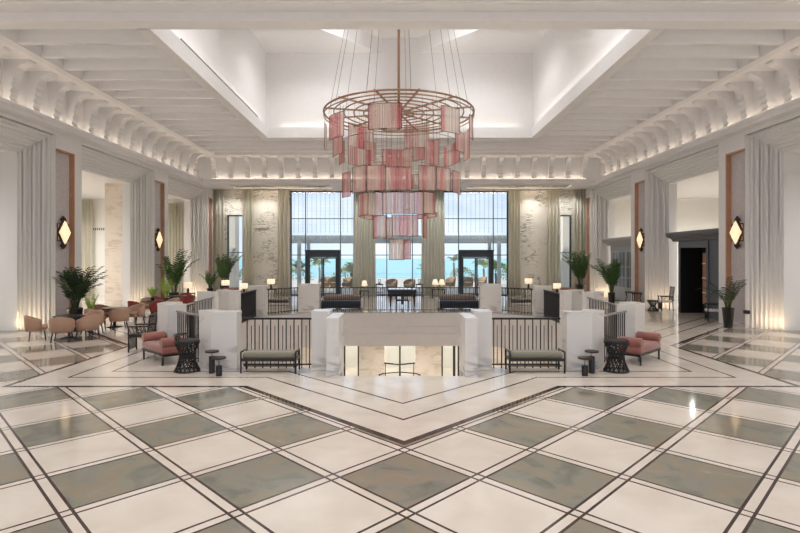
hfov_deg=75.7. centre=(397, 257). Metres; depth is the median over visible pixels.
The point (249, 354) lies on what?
cushion
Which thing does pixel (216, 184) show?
trim
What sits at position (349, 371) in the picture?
floor
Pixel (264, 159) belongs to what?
corbel
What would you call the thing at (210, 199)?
wall panel
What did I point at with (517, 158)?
corbel
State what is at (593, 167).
cornice
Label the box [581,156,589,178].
corbel
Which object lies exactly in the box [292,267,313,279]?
shrub
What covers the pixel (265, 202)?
wall
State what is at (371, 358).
wall
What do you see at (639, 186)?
wall panel
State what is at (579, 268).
potted palm
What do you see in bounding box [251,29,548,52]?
ceiling
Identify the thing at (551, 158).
corbel
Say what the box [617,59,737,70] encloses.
ceiling beam
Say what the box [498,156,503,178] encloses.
corbel
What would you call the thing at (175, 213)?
curtain
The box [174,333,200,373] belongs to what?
side table
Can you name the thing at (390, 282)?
rattan armchair
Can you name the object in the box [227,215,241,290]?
window
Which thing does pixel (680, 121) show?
corbel
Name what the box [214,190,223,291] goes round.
curtain
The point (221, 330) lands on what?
pier
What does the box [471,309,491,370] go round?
pier
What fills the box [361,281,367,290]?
table lamp
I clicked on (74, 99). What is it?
corbel
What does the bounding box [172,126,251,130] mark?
ceiling beam
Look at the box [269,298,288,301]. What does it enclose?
cushion
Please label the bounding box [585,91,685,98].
ceiling beam
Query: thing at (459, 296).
cushion
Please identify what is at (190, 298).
tub chair
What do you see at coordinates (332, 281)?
rattan armchair
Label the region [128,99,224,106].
ceiling beam
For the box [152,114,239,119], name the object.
ceiling beam
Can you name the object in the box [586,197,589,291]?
wall panel
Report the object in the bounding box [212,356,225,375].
side table
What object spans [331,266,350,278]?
shrub
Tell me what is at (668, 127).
corbel
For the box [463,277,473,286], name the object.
rattan armchair
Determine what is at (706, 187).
ceiling
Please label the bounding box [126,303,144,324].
tub chair
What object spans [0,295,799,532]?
floor
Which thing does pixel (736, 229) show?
wall sconce
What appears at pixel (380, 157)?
corbel
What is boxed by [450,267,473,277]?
shrub
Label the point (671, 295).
lattice chair
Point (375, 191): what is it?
window
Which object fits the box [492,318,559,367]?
railing
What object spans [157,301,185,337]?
pier
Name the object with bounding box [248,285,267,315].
pier
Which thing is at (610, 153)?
corbel
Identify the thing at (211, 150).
ceiling beam
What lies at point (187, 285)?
table lamp
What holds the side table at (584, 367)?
on the floor at (97, 436)
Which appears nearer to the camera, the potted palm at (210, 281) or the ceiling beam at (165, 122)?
the ceiling beam at (165, 122)
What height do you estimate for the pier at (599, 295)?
1.250 m
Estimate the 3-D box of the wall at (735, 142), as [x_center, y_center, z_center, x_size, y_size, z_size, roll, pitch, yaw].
[12.530,-2.100,12.500,1.200,9.000,41.000,0,0,0]
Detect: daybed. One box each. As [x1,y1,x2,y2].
[142,331,184,365]
[618,331,660,365]
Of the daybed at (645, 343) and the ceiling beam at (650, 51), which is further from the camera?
the ceiling beam at (650, 51)
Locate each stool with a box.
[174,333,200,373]
[603,338,629,373]
[647,300,658,310]
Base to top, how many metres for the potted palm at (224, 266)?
2.992 m
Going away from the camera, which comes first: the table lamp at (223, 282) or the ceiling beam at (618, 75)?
the ceiling beam at (618, 75)
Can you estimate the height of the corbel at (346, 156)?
1.320 m
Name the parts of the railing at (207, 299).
handrail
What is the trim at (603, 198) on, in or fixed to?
attached to the wall at (735, 142)
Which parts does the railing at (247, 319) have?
handrail, rail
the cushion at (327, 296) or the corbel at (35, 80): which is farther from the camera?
the cushion at (327, 296)
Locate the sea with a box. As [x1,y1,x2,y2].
[239,258,506,277]
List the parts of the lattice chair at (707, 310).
leg, seat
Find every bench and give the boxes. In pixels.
[240,348,299,373]
[269,298,289,306]
[395,299,408,308]
[505,348,565,372]
[509,298,530,306]
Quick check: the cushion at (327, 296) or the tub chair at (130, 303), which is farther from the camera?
the cushion at (327, 296)
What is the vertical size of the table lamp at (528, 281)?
0.550 m
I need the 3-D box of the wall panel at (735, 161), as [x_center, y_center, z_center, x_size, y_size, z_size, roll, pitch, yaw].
[12.027,-0.690,18.235,0.205,6.180,1.030,0,0,0]
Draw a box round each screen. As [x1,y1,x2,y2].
[298,193,347,232]
[448,193,497,232]
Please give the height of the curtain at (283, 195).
6.720 m
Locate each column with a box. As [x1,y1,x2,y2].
[105,184,121,304]
[229,216,238,287]
[560,216,568,287]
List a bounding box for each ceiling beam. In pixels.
[0,2,799,28]
[17,29,153,44]
[42,45,169,58]
[63,59,183,70]
[82,71,194,80]
[99,81,205,90]
[114,91,215,98]
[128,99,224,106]
[140,107,232,113]
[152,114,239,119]
[162,120,245,125]
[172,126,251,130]
[181,131,257,135]
[189,136,609,140]
[196,141,602,144]
[203,145,595,148]
[210,149,588,151]
[541,131,618,135]
[547,126,627,130]
[553,120,636,125]
[560,114,647,119]
[567,107,658,113]
[575,99,671,106]
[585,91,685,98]
[594,81,701,90]
[606,71,718,80]
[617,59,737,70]
[632,45,759,58]
[648,29,784,44]
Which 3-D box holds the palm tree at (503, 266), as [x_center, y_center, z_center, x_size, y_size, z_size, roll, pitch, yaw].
[7.995,1.188,41.533,2.218,2.499,2.487,0,0,-10]
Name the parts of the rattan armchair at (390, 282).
backrest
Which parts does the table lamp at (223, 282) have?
lamp shade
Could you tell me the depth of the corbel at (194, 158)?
29.05 m
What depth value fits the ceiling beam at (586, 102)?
20.03 m
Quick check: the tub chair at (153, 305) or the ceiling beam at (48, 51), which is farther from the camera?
the tub chair at (153, 305)
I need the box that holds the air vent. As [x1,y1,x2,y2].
[181,39,257,116]
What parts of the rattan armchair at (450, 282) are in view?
seat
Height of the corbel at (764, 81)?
1.320 m
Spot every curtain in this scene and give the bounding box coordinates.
[82,200,92,295]
[168,203,182,295]
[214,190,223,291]
[242,190,253,291]
[277,190,288,295]
[352,190,375,295]
[421,190,444,295]
[508,189,520,295]
[547,189,560,292]
[572,190,584,291]
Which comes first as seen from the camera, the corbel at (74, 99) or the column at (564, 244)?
the corbel at (74, 99)
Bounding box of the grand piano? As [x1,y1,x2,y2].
[388,288,416,306]
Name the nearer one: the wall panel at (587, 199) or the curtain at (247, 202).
the wall panel at (587, 199)
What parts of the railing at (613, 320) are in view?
handrail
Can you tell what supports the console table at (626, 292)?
on the floor at (97, 436)
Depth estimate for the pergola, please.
36.50 m
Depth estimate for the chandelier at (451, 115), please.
18.29 m
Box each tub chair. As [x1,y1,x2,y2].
[24,315,47,341]
[49,317,74,342]
[75,314,99,340]
[80,310,103,334]
[84,308,106,330]
[93,304,109,323]
[108,308,129,329]
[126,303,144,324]
[128,301,145,318]
[140,297,155,312]
[149,300,165,313]
[154,295,164,300]
[166,297,178,301]
[179,295,193,310]
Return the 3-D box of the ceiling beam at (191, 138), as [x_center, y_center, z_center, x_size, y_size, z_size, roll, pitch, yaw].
[0.080,-6.200,25.910,21.200,0.540,0.170,0,0,0]
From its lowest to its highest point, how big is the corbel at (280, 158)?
1.320 m
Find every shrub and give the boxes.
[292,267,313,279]
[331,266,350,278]
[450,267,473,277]
[501,267,506,279]
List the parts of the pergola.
post, post, post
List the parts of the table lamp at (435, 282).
lamp shade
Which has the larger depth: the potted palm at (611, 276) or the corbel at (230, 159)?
the corbel at (230, 159)
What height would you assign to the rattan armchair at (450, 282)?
0.900 m
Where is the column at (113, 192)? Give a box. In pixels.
[105,184,121,304]
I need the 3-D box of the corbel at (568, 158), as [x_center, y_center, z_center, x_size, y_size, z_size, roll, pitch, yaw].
[9.980,-5.280,30.136,0.260,1.320,0.648,0,0,0]
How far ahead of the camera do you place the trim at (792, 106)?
18.84 m
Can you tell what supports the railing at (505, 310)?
on the floor at (97, 436)
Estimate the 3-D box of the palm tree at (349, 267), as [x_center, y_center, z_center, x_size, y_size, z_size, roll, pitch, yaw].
[-3.893,1.423,43.013,1.608,2.030,1.527,0,0,0]
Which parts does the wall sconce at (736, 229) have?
square frame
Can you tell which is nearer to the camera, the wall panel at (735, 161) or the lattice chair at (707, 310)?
the wall panel at (735, 161)
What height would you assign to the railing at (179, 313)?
1.100 m
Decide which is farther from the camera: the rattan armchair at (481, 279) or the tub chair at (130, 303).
the rattan armchair at (481, 279)
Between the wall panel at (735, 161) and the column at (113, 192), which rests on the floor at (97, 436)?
the column at (113, 192)
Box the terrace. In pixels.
[239,278,506,293]
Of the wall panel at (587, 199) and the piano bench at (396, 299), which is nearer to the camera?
the piano bench at (396, 299)
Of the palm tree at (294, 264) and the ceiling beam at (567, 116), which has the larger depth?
the palm tree at (294, 264)
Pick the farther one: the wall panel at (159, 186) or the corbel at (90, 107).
the wall panel at (159, 186)
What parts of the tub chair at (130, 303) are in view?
backrest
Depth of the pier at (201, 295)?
17.38 m
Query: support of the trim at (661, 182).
attached to the wall at (735, 142)
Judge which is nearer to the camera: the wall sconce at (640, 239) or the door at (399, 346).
the wall sconce at (640, 239)
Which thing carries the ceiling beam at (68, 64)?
attached to the ceiling at (0, 0)
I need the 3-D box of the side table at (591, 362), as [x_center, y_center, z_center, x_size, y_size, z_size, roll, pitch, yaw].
[4.040,2.165,10.740,0.280,0.470,0.280,0,0,0]
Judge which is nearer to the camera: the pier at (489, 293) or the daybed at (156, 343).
the daybed at (156, 343)
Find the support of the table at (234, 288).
on the floor at (97, 436)
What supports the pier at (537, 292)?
on the floor at (97, 436)
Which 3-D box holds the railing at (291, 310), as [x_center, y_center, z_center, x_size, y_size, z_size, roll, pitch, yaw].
[-4.960,1.850,22.275,0.060,1.100,1.729,0,0,39]
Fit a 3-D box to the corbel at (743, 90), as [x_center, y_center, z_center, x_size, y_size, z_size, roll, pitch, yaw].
[11.545,-5.280,17.440,0.790,1.320,0.300,0,0,0]
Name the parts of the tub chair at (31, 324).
backrest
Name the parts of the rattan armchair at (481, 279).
backrest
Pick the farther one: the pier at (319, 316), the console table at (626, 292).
the console table at (626, 292)
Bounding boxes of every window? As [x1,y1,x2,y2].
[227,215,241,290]
[290,191,352,294]
[375,191,421,294]
[444,191,507,294]
[561,215,570,287]
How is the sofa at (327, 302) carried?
on the floor at (97, 436)
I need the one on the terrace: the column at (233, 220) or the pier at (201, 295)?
the column at (233, 220)
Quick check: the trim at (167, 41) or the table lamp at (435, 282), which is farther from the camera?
the table lamp at (435, 282)
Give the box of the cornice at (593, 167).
[199,158,599,185]
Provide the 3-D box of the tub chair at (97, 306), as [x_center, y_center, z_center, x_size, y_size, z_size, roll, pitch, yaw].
[-10.567,2.031,18.366,0.582,0.742,0.643,0,0,31]
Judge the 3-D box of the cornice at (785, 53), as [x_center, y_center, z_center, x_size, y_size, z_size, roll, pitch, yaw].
[0.080,-5.945,21.900,23.700,0.050,17.200,0,0,0]
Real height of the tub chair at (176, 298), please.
0.742 m
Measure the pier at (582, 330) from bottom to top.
1.250 m
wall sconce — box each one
[57,216,70,248]
[155,228,162,251]
[637,228,644,251]
[730,216,743,248]
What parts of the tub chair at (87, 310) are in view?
backrest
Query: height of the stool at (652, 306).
0.494 m
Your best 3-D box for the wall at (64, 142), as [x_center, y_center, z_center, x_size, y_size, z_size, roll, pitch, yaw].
[-12.370,-2.100,12.500,1.200,9.000,41.000,0,0,0]
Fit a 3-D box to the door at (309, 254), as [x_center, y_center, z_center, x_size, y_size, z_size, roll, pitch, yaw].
[-4.820,0.940,33.000,2.240,2.920,0.400,0,0,0]
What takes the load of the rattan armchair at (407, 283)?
on the terrace
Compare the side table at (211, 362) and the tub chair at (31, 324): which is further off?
the tub chair at (31, 324)
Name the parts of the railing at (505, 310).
handrail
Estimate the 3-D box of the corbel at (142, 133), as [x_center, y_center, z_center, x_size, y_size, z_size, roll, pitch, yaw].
[-11.385,-5.280,23.320,0.790,1.320,0.300,0,0,0]
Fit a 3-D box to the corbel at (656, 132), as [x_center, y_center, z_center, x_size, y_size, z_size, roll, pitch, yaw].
[11.545,-5.280,23.320,0.790,1.320,0.300,0,0,0]
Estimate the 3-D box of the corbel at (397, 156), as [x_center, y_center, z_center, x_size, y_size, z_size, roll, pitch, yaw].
[0.080,-5.280,30.136,0.260,1.320,0.648,0,0,0]
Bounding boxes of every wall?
[0,58,213,306]
[82,186,718,294]
[245,346,553,375]
[345,346,457,366]
[584,59,799,322]
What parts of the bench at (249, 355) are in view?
leg, seat frame, leg, leg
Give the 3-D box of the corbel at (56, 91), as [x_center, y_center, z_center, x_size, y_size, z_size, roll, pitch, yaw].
[-11.385,-5.280,17.440,0.790,1.320,0.300,0,0,0]
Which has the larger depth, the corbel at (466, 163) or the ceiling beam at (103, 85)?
the corbel at (466, 163)
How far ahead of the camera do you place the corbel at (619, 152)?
27.09 m
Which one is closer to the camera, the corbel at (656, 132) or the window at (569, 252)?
the corbel at (656, 132)
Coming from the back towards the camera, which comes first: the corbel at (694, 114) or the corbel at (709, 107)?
the corbel at (694, 114)
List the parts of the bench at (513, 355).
leg, leg, seat frame, leg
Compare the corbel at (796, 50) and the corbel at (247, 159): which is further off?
the corbel at (247, 159)
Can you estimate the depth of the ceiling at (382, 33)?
25.35 m
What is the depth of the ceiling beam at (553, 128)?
23.91 m
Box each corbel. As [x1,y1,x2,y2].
[0,46,11,56]
[3,59,35,103]
[26,71,56,111]
[47,82,75,120]
[66,91,92,127]
[83,100,107,133]
[98,107,121,139]
[112,114,134,145]
[125,121,145,150]
[136,126,156,154]
[147,132,165,158]
[157,137,174,162]
[166,141,183,165]
[174,145,190,169]
[182,149,197,172]
[189,153,204,175]
[209,156,216,178]
[226,156,233,178]
[243,156,250,178]
[260,156,267,178]
[277,156,283,178]
[295,156,300,178]
[312,156,317,178]
[329,156,334,178]
[346,156,350,171]
[380,157,384,178]
[397,156,399,178]
[414,161,418,178]
[464,156,469,178]
[481,156,486,178]
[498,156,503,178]
[514,156,520,178]
[531,156,537,178]
[548,156,555,178]
[565,156,572,178]
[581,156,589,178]
[594,153,608,175]
[600,149,616,172]
[608,145,624,169]
[615,141,632,166]
[624,137,641,162]
[633,132,651,158]
[643,126,662,154]
[653,121,674,150]
[665,114,687,145]
[678,107,701,139]
[692,100,716,133]
[707,91,733,127]
[725,82,752,120]
[744,71,774,111]
[765,59,798,103]
[790,46,799,55]
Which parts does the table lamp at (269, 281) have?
lamp shade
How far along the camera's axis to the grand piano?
25.15 m
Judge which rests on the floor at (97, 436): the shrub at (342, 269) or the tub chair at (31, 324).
the tub chair at (31, 324)
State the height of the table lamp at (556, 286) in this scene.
0.550 m
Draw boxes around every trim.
[0,97,202,182]
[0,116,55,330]
[82,146,154,306]
[137,29,664,138]
[168,176,207,296]
[186,312,605,375]
[197,179,600,189]
[591,176,630,296]
[596,97,799,182]
[645,145,718,308]
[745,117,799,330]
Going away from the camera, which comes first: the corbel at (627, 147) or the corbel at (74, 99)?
the corbel at (74, 99)
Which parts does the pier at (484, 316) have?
skirting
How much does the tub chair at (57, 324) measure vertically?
0.742 m
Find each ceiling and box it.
[0,0,799,1]
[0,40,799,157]
[0,151,177,198]
[171,29,630,126]
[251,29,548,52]
[361,29,437,37]
[621,151,799,198]
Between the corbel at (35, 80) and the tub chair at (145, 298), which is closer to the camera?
the corbel at (35, 80)
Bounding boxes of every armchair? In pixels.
[320,277,329,286]
[329,277,335,286]
[342,277,352,286]
[385,279,397,290]
[403,279,415,286]
[445,277,455,286]
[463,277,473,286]
[478,276,486,285]
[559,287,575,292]
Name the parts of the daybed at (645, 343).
mattress, bed frame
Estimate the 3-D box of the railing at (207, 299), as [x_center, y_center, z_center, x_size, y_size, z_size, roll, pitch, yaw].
[-6.060,1.850,15.460,0.062,1.100,3.691,0,0,-4]
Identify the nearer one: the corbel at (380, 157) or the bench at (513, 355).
the bench at (513, 355)
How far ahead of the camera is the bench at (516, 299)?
24.83 m
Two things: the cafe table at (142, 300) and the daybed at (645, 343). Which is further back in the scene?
the cafe table at (142, 300)
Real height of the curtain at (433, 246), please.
6.720 m
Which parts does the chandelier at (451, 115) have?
panel frame, shade panel, panel frame, shade panel, shade panel, shade panel, panel frame, shade panel, shade panel, panel frame, shade panel, shade panel, shade panel, shade panel, shade panel, shade panel, panel frame, shade panel, shade panel, shade panel, panel frame, shade panel, panel frame, shade panel, panel frame, shade panel, shade panel, shade panel, rod, shade panel, shade panel, shade panel, shade panel, shade panel, shade panel, shade panel, shade panel, panel frame, shade panel, shade panel, panel frame, shade panel, shade panel, panel frame, shade panel, panel frame, shade panel, shade panel, shade panel, panel frame, shade panel, shade panel, shade panel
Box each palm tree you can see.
[292,259,312,267]
[310,259,330,282]
[343,263,352,284]
[446,254,457,276]
[472,259,487,276]
[483,259,506,282]
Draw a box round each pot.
[66,307,83,330]
[169,292,179,298]
[576,284,584,290]
[608,292,614,304]
[721,307,734,327]
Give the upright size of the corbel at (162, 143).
1.320 m
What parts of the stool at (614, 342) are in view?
seat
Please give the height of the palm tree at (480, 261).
2.362 m
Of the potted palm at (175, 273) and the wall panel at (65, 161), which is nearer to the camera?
the wall panel at (65, 161)
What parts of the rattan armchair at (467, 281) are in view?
seat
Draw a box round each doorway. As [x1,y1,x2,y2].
[602,236,630,300]
[666,228,718,319]
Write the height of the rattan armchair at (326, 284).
0.900 m
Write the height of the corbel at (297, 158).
1.320 m
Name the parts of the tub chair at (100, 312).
backrest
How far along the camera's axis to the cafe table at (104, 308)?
17.86 m
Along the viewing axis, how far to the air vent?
19.08 m
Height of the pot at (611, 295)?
0.620 m
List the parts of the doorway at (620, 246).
door, pane, cornice, door, pane, door, pane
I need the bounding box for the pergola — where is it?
[292,235,506,286]
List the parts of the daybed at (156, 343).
bed frame, mattress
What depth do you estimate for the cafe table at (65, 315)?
15.45 m
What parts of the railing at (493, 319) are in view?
rail, handrail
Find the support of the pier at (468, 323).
on the floor at (97, 436)
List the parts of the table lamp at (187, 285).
lamp shade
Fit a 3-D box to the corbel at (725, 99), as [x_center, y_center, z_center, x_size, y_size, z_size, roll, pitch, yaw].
[11.545,-5.280,18.420,0.790,1.320,0.300,0,0,0]
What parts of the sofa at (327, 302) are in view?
seat, arm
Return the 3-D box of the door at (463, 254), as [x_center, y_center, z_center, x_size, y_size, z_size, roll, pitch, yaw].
[5.010,0.940,33.000,2.240,2.920,0.400,0,0,0]
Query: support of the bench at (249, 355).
on the floor at (97, 436)
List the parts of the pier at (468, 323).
skirting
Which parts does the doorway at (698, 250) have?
cornice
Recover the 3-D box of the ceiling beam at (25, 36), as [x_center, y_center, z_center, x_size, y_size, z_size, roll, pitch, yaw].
[-8.635,-6.200,14.270,3.770,0.540,0.170,0,0,0]
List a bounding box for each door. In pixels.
[305,250,339,294]
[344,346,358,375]
[399,346,400,375]
[441,346,458,375]
[458,250,493,294]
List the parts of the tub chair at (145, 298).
backrest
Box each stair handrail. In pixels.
[379,362,398,375]
[400,362,419,375]
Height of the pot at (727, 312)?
0.690 m
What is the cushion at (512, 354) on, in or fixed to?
on the bench at (513, 355)
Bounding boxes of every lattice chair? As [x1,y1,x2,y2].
[127,313,156,352]
[658,286,674,310]
[704,303,718,321]
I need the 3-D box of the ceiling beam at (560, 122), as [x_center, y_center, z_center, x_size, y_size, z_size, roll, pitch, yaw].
[8.795,-6.200,23.000,3.770,0.540,0.170,0,0,0]
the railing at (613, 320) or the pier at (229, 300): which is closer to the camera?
the railing at (613, 320)
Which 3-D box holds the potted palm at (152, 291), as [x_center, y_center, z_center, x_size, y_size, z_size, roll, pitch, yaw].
[-10.007,1.453,21.026,0.558,0.554,0.516,0,0,22]
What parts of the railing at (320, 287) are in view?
handrail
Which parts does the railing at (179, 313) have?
handrail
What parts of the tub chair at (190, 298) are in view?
backrest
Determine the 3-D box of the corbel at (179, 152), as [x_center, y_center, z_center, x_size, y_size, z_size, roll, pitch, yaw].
[-11.385,-5.280,27.240,0.790,1.320,0.300,0,0,0]
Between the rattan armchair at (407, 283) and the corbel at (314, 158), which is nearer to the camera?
the corbel at (314, 158)
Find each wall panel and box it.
[56,148,74,314]
[155,180,164,297]
[209,197,211,277]
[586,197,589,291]
[635,180,644,302]
[726,148,744,326]
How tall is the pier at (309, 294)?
1.250 m
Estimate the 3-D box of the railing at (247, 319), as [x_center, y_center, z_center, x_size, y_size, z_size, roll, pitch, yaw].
[-2.605,1.850,11.220,1.530,1.100,0.060,0,0,0]
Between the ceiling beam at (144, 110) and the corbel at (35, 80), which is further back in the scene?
the ceiling beam at (144, 110)
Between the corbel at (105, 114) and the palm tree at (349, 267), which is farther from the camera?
the palm tree at (349, 267)
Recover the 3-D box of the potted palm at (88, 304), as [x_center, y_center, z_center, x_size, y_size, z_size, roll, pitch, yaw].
[-10.500,1.797,17.617,0.513,1.206,0.524,0,0,-36]
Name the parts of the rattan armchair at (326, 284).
backrest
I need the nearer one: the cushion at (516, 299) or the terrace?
the cushion at (516, 299)
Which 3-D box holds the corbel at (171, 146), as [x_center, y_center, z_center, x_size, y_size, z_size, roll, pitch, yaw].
[-11.385,-5.280,26.260,0.790,1.320,0.300,0,0,0]
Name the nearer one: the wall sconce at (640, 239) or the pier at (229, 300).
the pier at (229, 300)
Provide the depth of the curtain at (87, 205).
32.70 m
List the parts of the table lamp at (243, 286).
lamp shade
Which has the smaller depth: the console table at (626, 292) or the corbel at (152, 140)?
the corbel at (152, 140)
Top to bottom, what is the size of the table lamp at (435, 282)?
0.580 m
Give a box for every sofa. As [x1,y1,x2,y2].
[321,294,363,308]
[436,294,478,308]
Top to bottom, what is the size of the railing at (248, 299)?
1.100 m
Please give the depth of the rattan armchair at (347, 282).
41.81 m
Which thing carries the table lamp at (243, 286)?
on the table
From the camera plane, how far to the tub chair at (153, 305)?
20.12 m
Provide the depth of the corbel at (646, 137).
24.15 m
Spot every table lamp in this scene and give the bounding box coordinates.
[184,282,191,292]
[221,280,228,287]
[240,283,247,291]
[267,279,274,288]
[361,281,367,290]
[432,279,437,288]
[438,279,444,288]
[525,278,531,287]
[553,283,560,291]
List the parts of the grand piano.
lid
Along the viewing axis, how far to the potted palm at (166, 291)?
24.35 m
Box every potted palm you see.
[53,266,107,330]
[84,293,99,308]
[147,287,160,299]
[156,249,198,298]
[159,277,174,300]
[199,270,217,290]
[215,248,242,288]
[562,251,591,290]
[588,259,622,304]
[695,276,746,327]
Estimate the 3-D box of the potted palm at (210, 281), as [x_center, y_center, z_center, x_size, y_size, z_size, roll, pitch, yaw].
[-9.987,1.524,27.158,1.008,1.753,0.866,0,0,-32]
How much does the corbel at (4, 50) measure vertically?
1.320 m
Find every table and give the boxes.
[52,314,84,338]
[101,307,127,327]
[141,300,163,317]
[167,295,186,296]
[205,349,218,373]
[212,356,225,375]
[223,287,238,289]
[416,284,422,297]
[578,356,591,375]
[585,349,598,373]
[625,291,641,302]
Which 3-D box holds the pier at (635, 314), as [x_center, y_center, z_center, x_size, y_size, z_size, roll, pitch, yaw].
[5.962,1.775,13.158,0.624,1.250,1.116,0,0,29]
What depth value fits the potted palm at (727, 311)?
17.67 m
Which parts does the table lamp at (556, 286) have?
lamp shade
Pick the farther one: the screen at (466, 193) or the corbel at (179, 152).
the screen at (466, 193)
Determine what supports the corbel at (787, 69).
attached to the wall at (735, 142)
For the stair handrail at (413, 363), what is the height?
1.954 m
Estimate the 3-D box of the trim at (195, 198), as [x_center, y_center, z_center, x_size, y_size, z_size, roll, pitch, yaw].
[-12.380,-0.960,29.150,1.180,6.720,5.580,0,0,0]
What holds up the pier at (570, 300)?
on the floor at (97, 436)
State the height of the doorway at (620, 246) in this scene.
3.520 m
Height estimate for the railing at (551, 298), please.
1.100 m
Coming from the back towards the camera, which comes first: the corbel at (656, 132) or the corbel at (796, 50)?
the corbel at (656, 132)
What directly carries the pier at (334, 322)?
on the floor at (97, 436)
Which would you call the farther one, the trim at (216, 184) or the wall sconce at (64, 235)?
the trim at (216, 184)
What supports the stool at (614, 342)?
on the floor at (97, 436)
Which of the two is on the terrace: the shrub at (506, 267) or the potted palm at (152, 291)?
the shrub at (506, 267)
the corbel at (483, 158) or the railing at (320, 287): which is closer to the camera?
the railing at (320, 287)
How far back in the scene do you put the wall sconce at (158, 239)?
25.35 m
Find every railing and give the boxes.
[176,310,198,361]
[186,297,213,337]
[241,289,256,321]
[243,318,311,367]
[267,287,297,314]
[320,287,479,311]
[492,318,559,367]
[501,287,532,314]
[543,289,559,322]
[587,297,615,337]
[604,310,626,361]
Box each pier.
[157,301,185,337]
[196,291,218,313]
[199,309,241,370]
[216,289,240,310]
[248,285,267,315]
[298,283,320,311]
[311,309,331,370]
[326,313,343,376]
[459,313,477,376]
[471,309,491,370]
[478,283,501,311]
[532,285,551,315]
[559,289,583,325]
[561,309,604,370]
[582,291,603,309]
[616,301,644,337]
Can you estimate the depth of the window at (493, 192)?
33.12 m
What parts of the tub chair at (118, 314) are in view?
backrest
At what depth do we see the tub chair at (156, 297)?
22.85 m
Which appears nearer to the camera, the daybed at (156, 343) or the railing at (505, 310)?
the daybed at (156, 343)
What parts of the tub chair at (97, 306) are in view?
backrest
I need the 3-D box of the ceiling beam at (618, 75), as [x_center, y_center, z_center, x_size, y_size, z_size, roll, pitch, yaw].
[8.795,-6.200,17.180,3.770,0.540,0.170,0,0,0]
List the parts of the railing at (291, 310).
handrail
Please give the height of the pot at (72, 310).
0.750 m
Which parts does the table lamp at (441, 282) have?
lamp shade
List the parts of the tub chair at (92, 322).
backrest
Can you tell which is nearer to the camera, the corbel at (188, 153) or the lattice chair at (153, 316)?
the lattice chair at (153, 316)
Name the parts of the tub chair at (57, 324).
backrest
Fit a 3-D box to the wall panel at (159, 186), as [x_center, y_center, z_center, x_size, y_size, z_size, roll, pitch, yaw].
[-11.867,-0.690,25.445,0.205,6.180,1.030,0,0,0]
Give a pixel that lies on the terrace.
(383, 280)
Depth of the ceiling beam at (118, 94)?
19.06 m
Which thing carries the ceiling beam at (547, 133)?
attached to the ceiling at (0, 0)
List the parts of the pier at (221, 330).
skirting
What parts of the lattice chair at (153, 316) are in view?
armrest, seat, armrest, leg, backrest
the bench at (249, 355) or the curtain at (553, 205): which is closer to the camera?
the bench at (249, 355)
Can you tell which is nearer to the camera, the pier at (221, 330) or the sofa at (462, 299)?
the pier at (221, 330)
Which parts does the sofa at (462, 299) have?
seat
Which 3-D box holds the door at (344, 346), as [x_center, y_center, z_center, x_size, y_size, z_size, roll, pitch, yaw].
[-2.720,5.625,30.150,0.900,2.950,0.100,0,0,0]
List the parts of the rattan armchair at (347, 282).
seat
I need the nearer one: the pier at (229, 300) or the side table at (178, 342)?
the side table at (178, 342)
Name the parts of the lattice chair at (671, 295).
seat, backrest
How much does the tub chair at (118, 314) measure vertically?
0.742 m
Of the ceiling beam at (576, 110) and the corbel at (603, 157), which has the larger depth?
the corbel at (603, 157)
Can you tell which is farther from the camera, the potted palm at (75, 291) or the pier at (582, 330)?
the potted palm at (75, 291)
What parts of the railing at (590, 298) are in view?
handrail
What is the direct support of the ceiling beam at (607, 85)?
attached to the ceiling at (0, 0)
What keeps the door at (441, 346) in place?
in the wall at (371, 358)
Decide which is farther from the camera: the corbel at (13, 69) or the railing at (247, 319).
the corbel at (13, 69)
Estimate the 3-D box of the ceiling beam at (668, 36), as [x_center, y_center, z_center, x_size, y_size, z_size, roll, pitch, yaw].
[8.795,-6.200,14.270,3.770,0.540,0.170,0,0,0]
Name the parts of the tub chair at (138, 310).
seat, backrest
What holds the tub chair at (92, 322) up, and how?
on the floor at (97, 436)
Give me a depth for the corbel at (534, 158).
30.22 m
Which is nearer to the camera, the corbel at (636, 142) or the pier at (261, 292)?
the pier at (261, 292)
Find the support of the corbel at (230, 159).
attached to the cornice at (593, 167)
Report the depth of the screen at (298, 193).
33.55 m
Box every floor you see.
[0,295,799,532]
[345,367,457,375]
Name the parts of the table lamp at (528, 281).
lamp shade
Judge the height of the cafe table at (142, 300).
0.670 m
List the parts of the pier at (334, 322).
skirting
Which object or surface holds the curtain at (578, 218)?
hanging from the wall at (735, 142)
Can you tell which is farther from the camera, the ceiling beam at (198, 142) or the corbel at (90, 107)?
the ceiling beam at (198, 142)
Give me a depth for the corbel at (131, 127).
22.19 m
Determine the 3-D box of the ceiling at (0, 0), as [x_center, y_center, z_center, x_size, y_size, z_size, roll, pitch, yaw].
[0.080,-6.405,12.600,25.700,0.390,41.200,0,0,0]
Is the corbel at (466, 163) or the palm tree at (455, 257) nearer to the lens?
the corbel at (466, 163)
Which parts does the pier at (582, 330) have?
skirting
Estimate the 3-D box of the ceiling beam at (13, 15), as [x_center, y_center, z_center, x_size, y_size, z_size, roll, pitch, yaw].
[0.080,-6.210,12.920,23.700,0.580,0.840,0,0,0]
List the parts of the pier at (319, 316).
skirting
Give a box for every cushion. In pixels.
[243,350,297,358]
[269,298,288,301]
[324,294,359,299]
[440,294,475,299]
[507,350,562,358]
[510,298,530,301]
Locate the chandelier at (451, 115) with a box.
[323,29,474,259]

